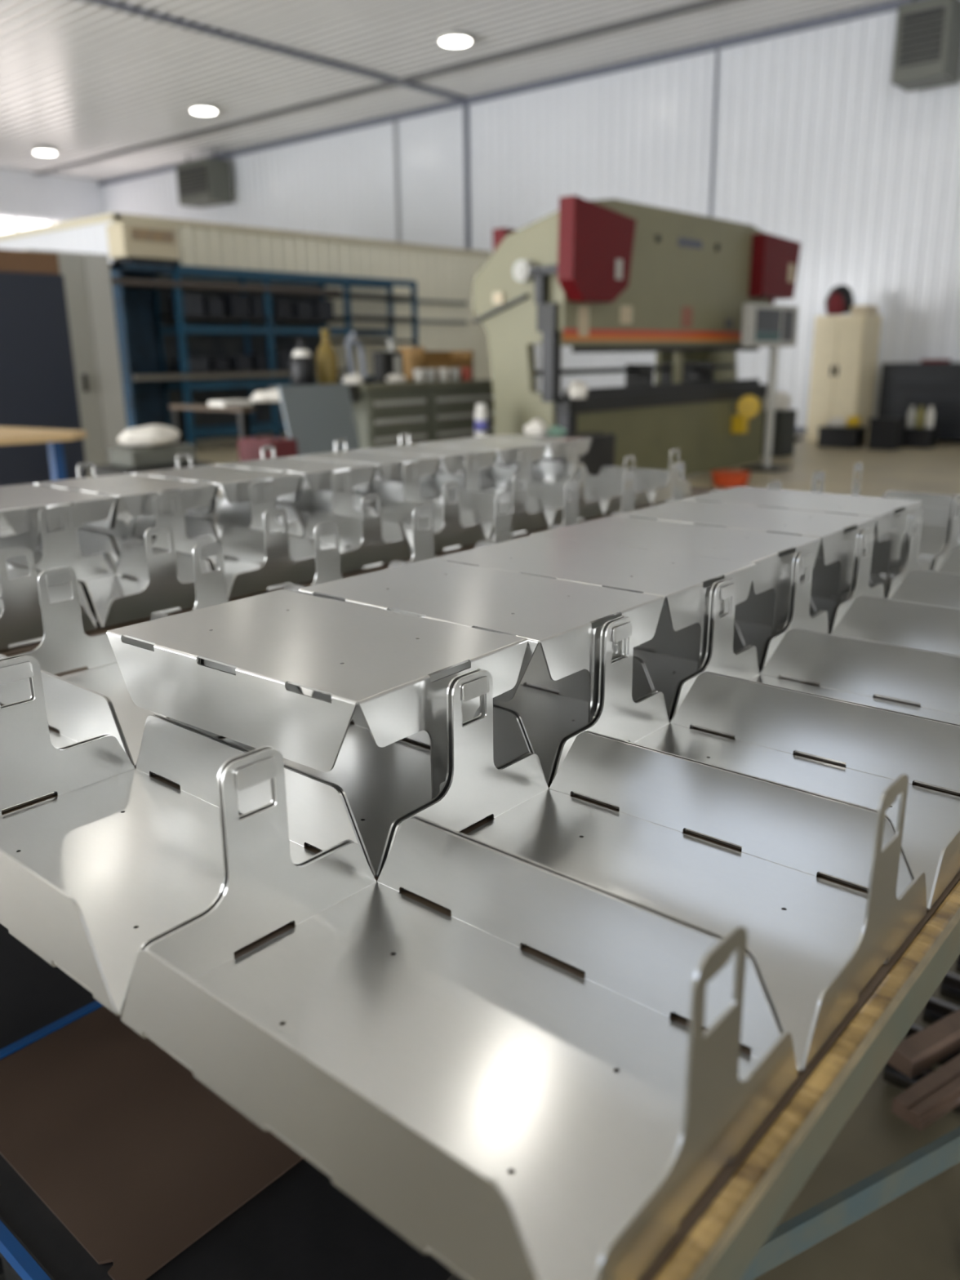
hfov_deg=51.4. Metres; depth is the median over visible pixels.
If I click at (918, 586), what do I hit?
sheet metal part
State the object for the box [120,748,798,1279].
sheet metal part
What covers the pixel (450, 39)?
ceiling lamp
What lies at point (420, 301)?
wall rail
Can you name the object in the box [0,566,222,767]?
sheet metal part
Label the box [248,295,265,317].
bin
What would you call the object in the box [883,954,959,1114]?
conveyor
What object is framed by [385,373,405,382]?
heap
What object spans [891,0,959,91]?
heater
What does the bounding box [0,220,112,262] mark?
wall
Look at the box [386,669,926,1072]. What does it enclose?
sheet metal part
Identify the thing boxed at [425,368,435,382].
plastic tub
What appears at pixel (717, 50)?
conduit
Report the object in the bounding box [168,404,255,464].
workbench
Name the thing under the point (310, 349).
bin
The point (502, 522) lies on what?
sheet metal part
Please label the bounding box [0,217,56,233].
window
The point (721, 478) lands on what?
bucket
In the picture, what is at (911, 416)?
bottle
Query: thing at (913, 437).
crate
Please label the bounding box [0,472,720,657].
work table
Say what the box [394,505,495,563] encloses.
sheet metal part
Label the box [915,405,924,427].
bottle
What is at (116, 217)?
trim
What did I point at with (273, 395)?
heap
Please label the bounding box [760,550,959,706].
sheet metal part
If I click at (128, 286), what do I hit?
stock
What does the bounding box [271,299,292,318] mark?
bin
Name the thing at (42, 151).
ceiling lamp
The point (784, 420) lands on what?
box
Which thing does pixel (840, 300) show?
backpack
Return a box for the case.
[920,359,951,363]
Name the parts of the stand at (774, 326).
key panel, casing, button panel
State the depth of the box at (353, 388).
9.32 m
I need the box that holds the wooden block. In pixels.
[891,1054,959,1131]
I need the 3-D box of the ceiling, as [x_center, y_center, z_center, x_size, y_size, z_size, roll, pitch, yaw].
[-3.932,-7.464,8.824,36.000,0.025,21.500,13,21,39]
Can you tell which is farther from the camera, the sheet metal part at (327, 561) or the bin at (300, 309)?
the bin at (300, 309)
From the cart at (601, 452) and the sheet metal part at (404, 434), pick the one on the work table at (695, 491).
the sheet metal part at (404, 434)
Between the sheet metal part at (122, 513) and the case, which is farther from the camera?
the case
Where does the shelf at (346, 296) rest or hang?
attached to the rack
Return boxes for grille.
[177,164,208,196]
[897,6,945,67]
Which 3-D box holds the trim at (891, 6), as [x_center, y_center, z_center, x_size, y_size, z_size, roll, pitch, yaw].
[3.018,-9.706,16.625,36.000,0.110,0.070,13,21,39]
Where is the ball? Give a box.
[845,415,861,426]
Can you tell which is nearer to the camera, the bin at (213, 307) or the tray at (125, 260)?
the tray at (125, 260)
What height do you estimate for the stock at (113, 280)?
0.070 m
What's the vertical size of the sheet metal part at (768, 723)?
0.130 m
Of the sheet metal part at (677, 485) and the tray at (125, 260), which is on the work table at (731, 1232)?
the sheet metal part at (677, 485)
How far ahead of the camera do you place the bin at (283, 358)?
15.67 m
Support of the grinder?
on the countertop
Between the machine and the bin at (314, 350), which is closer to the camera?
the machine
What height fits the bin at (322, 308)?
0.316 m
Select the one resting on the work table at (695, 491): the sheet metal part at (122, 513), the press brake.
the sheet metal part at (122, 513)
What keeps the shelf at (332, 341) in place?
attached to the rack
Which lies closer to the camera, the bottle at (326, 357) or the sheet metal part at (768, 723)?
the sheet metal part at (768, 723)
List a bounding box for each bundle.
[764,391,791,409]
[826,416,847,426]
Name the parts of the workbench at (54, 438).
leg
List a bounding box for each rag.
[523,418,548,435]
[546,426,566,436]
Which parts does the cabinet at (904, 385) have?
drawer, drawer, drawer, handle, handle, handle, drawer, handle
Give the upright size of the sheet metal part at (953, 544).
0.130 m
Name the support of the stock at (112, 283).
on the rack
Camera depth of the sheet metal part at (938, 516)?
1.98 m
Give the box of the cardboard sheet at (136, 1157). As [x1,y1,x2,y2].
[0,1005,304,1279]
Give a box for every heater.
[175,147,232,208]
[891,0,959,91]
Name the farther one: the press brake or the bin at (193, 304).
the bin at (193, 304)
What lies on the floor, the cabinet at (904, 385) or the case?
the cabinet at (904, 385)
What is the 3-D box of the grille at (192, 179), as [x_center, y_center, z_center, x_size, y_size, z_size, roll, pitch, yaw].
[-6.912,-11.015,23.930,1.160,0.593,0.040,13,21,39]
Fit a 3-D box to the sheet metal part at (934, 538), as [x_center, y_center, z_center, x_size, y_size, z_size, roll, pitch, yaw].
[0.670,-0.205,1.772,0.317,0.130,0.203,13,21,39]
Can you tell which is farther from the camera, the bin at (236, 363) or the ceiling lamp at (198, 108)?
the ceiling lamp at (198, 108)
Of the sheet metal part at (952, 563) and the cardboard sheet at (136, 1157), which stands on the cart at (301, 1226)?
the cardboard sheet at (136, 1157)
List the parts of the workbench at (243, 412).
leg, leg, leg, leg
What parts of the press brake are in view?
rail, frame, label plate, die rail, support post, frame, tag plate, label plate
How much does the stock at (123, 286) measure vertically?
0.070 m
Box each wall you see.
[0,168,104,222]
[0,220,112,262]
[102,0,959,426]
[122,220,490,445]
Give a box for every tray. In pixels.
[111,256,180,266]
[208,399,253,407]
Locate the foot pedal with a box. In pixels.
[795,436,801,441]
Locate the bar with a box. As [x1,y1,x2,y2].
[886,1008,959,1078]
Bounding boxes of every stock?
[111,277,341,294]
[111,283,324,294]
[112,283,335,294]
[123,285,321,295]
[123,286,311,295]
[128,285,328,295]
[133,369,345,380]
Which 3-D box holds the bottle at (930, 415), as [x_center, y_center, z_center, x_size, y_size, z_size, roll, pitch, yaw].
[6.223,-3.083,13.786,0.110,0.300,0.110,13,21,39]
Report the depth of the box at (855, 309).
14.34 m
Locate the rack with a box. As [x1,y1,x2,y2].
[109,262,418,446]
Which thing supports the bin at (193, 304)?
on the rack
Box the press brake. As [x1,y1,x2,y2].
[471,195,800,476]
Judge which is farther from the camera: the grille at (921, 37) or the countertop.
the grille at (921, 37)
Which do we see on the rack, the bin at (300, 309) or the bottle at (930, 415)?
the bin at (300, 309)
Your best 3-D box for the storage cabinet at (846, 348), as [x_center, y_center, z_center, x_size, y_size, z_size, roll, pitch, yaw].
[5.402,-3.886,14.851,0.730,1.800,0.730,13,21,39]
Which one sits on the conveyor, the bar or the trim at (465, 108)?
the bar
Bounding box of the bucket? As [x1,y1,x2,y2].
[710,470,751,488]
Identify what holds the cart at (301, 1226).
on the floor mat
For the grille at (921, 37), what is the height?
0.626 m
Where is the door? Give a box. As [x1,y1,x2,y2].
[19,248,128,473]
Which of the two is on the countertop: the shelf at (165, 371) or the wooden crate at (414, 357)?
the wooden crate at (414, 357)
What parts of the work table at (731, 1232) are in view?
rail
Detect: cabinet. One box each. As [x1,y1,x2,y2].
[351,387,429,448]
[427,384,493,441]
[805,314,881,441]
[877,362,959,440]
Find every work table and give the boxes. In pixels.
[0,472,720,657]
[0,599,959,1279]
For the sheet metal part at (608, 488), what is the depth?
2.52 m
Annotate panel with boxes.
[0,271,87,486]
[277,383,360,455]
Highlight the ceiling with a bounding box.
[0,0,893,181]
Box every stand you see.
[342,331,373,384]
[740,302,798,472]
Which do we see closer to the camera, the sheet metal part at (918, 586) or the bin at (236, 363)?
the sheet metal part at (918, 586)
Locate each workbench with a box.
[0,426,86,480]
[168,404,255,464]
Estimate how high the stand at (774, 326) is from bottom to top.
1.800 m
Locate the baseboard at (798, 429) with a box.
[795,426,806,433]
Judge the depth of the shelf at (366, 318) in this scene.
16.91 m
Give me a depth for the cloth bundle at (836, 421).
13.98 m
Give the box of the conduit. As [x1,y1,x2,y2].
[708,48,719,217]
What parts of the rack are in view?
panel, post, post, panel, post, post, post, post, post, post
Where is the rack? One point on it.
(149, 339)
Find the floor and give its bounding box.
[87,433,959,1279]
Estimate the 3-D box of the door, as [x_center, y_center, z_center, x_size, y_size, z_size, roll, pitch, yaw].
[-4.854,-3.255,11.829,0.660,2.491,0.977,13,21,39]
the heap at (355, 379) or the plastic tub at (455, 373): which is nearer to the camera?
the heap at (355, 379)
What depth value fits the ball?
13.91 m
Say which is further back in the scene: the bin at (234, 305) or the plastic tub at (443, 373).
the bin at (234, 305)
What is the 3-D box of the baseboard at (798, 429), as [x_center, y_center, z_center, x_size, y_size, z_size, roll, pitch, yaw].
[3.103,-3.957,18.287,36.000,0.100,0.034,13,21,39]
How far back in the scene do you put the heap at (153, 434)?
6.66 m
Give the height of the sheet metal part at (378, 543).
0.130 m
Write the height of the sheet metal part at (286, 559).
0.130 m
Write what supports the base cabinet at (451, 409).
on the floor
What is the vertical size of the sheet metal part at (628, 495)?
0.130 m
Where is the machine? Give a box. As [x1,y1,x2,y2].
[88,443,212,495]
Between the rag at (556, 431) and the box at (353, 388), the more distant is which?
the box at (353, 388)
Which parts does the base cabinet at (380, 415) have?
drawer, drawer, drawer, handle, handle, handle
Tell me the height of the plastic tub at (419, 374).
0.130 m
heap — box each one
[117,424,180,445]
[250,389,280,402]
[342,373,363,384]
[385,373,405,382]
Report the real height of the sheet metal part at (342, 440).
0.130 m
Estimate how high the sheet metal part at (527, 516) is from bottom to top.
0.130 m
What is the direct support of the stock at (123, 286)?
on the rack
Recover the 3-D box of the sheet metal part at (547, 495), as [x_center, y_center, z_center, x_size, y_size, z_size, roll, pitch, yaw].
[0.098,-0.355,2.321,0.317,0.130,0.203,13,21,39]
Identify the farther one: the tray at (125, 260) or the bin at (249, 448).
the tray at (125, 260)
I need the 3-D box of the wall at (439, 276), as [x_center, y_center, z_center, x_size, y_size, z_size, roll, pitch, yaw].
[-2.420,-5.238,17.295,0.020,3.240,8.100,13,21,39]
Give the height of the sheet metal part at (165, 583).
0.130 m
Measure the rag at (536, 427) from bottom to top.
0.147 m
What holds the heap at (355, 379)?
on the countertop
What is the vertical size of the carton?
0.430 m
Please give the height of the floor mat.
0.011 m
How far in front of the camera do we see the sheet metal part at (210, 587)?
1.32 m
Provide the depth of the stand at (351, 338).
9.58 m
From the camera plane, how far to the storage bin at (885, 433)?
13.52 m
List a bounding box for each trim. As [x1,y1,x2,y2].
[0,212,491,257]
[33,0,734,175]
[79,0,466,102]
[97,0,919,186]
[392,120,400,242]
[462,104,470,249]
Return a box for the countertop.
[339,378,492,390]
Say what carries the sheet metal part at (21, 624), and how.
on the work table at (695, 491)
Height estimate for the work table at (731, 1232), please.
0.952 m
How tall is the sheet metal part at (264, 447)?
0.130 m
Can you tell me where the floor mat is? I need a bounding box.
[0,923,96,1275]
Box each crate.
[398,346,473,382]
[817,425,867,448]
[902,426,940,448]
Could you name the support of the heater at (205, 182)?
hanging from the ceiling
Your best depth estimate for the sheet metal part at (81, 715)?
0.97 m
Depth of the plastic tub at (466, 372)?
10.40 m
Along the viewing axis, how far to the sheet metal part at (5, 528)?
2.16 m
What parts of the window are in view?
frame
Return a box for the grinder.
[373,338,404,382]
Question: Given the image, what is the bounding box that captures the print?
[130,227,174,244]
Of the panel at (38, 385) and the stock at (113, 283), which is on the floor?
the panel at (38, 385)
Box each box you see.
[0,248,60,274]
[267,384,358,404]
[760,409,796,457]
[850,305,878,315]
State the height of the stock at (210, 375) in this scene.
0.070 m
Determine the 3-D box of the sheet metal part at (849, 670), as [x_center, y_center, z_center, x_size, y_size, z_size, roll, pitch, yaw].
[0.380,0.027,0.974,0.317,0.130,0.203,13,21,39]
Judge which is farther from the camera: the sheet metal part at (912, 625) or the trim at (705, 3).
the trim at (705, 3)
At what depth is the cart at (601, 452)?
8.60 m
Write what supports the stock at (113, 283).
on the rack
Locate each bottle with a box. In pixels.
[289,337,315,385]
[315,328,338,384]
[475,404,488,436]
[906,405,915,427]
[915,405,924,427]
[924,405,934,428]
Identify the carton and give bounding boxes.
[106,222,179,260]
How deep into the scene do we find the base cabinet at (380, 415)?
9.65 m
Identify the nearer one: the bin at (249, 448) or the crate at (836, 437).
the bin at (249, 448)
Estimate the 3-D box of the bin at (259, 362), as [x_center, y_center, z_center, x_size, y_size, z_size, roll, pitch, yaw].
[-3.429,-4.325,15.556,0.380,0.243,0.337,13,21,39]
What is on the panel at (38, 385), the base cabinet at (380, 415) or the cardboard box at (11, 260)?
the cardboard box at (11, 260)
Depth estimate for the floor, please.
1.69 m
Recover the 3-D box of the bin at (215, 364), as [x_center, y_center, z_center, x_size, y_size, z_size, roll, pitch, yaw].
[-3.987,-4.122,14.937,0.380,0.198,0.263,13,21,39]
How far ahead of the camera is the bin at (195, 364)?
14.56 m
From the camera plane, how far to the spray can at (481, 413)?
8.98 m
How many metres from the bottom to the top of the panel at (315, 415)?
1.076 m
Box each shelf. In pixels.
[157,315,349,322]
[163,368,349,373]
[325,293,415,301]
[329,339,416,343]
[333,315,416,321]
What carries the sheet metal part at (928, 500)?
on the work table at (731, 1232)
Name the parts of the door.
door, handle, door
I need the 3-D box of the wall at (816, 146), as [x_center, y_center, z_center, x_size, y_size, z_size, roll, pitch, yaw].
[3.087,-6.857,17.481,36.000,6.120,0.025,13,21,39]
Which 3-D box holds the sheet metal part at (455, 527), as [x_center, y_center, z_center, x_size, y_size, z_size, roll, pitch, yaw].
[-0.175,-0.264,2.015,0.317,0.130,0.203,13,21,39]
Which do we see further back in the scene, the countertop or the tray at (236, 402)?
the countertop
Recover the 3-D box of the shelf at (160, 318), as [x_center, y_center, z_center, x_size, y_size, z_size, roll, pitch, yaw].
[-3.405,-4.951,15.399,0.600,0.030,3.173,13,21,39]
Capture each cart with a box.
[0,1000,463,1279]
[498,432,615,475]
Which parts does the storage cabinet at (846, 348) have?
door, handle, handle, door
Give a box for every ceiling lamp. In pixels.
[32,147,57,155]
[190,104,217,114]
[438,31,471,46]
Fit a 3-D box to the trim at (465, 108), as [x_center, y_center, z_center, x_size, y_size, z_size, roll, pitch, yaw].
[-0.241,-7.542,20.198,0.100,6.020,0.049,13,21,39]
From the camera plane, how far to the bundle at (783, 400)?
12.77 m
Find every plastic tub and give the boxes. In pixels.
[413,368,424,382]
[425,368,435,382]
[437,368,448,381]
[449,368,460,381]
[461,367,471,380]
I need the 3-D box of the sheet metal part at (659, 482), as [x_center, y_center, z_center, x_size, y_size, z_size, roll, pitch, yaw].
[0.371,-0.446,2.627,0.317,0.130,0.203,13,21,39]
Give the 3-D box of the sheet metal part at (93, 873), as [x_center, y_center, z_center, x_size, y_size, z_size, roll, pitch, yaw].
[-0.263,0.106,0.728,0.317,0.130,0.203,13,21,39]
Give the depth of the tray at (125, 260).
13.64 m
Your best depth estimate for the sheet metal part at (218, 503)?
2.53 m
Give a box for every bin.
[168,293,204,315]
[174,357,208,372]
[202,297,224,316]
[208,357,229,372]
[216,293,250,317]
[221,355,252,371]
[237,436,297,472]
[243,354,276,370]
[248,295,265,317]
[264,351,293,370]
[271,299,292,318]
[284,347,313,359]
[291,301,313,318]
[302,298,333,319]
[312,348,335,369]
[866,416,906,450]
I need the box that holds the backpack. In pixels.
[825,284,853,315]
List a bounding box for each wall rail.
[384,298,466,305]
[385,319,466,324]
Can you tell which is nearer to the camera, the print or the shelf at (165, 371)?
the print
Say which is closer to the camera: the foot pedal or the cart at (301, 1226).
the cart at (301, 1226)
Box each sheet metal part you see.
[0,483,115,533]
[0,484,51,551]
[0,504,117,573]
[0,546,96,651]
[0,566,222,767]
[0,653,130,812]
[0,655,367,1015]
[1,506,212,627]
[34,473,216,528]
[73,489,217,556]
[77,462,136,535]
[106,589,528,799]
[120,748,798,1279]
[122,493,315,599]
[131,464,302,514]
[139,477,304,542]
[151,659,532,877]
[156,541,417,696]
[176,453,292,519]
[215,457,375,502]
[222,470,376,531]
[223,480,412,574]
[261,444,356,493]
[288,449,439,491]
[288,521,424,617]
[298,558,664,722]
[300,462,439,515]
[315,471,484,557]
[334,438,398,480]
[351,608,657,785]
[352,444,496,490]
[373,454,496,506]
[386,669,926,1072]
[389,462,547,542]
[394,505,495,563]
[399,432,497,475]
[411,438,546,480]
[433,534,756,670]
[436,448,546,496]
[459,454,602,527]
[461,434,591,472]
[483,491,562,543]
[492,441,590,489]
[515,448,649,515]
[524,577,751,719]
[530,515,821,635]
[551,617,959,910]
[555,480,625,526]
[563,442,692,505]
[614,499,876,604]
[617,470,777,511]
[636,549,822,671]
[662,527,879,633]
[671,461,822,500]
[671,578,959,795]
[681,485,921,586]
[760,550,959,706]
[770,480,959,577]
[813,471,959,558]
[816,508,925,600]
[830,527,959,655]
[851,462,959,541]
[886,509,959,598]
[932,494,959,571]
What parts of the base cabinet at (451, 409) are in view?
drawer, drawer, drawer, handle, handle, handle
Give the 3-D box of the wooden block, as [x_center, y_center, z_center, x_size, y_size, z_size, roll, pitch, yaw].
[1.137,0.719,1.945,1.003,0.028,0.055,-11,19,-32]
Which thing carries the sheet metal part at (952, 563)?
on the work table at (731, 1232)

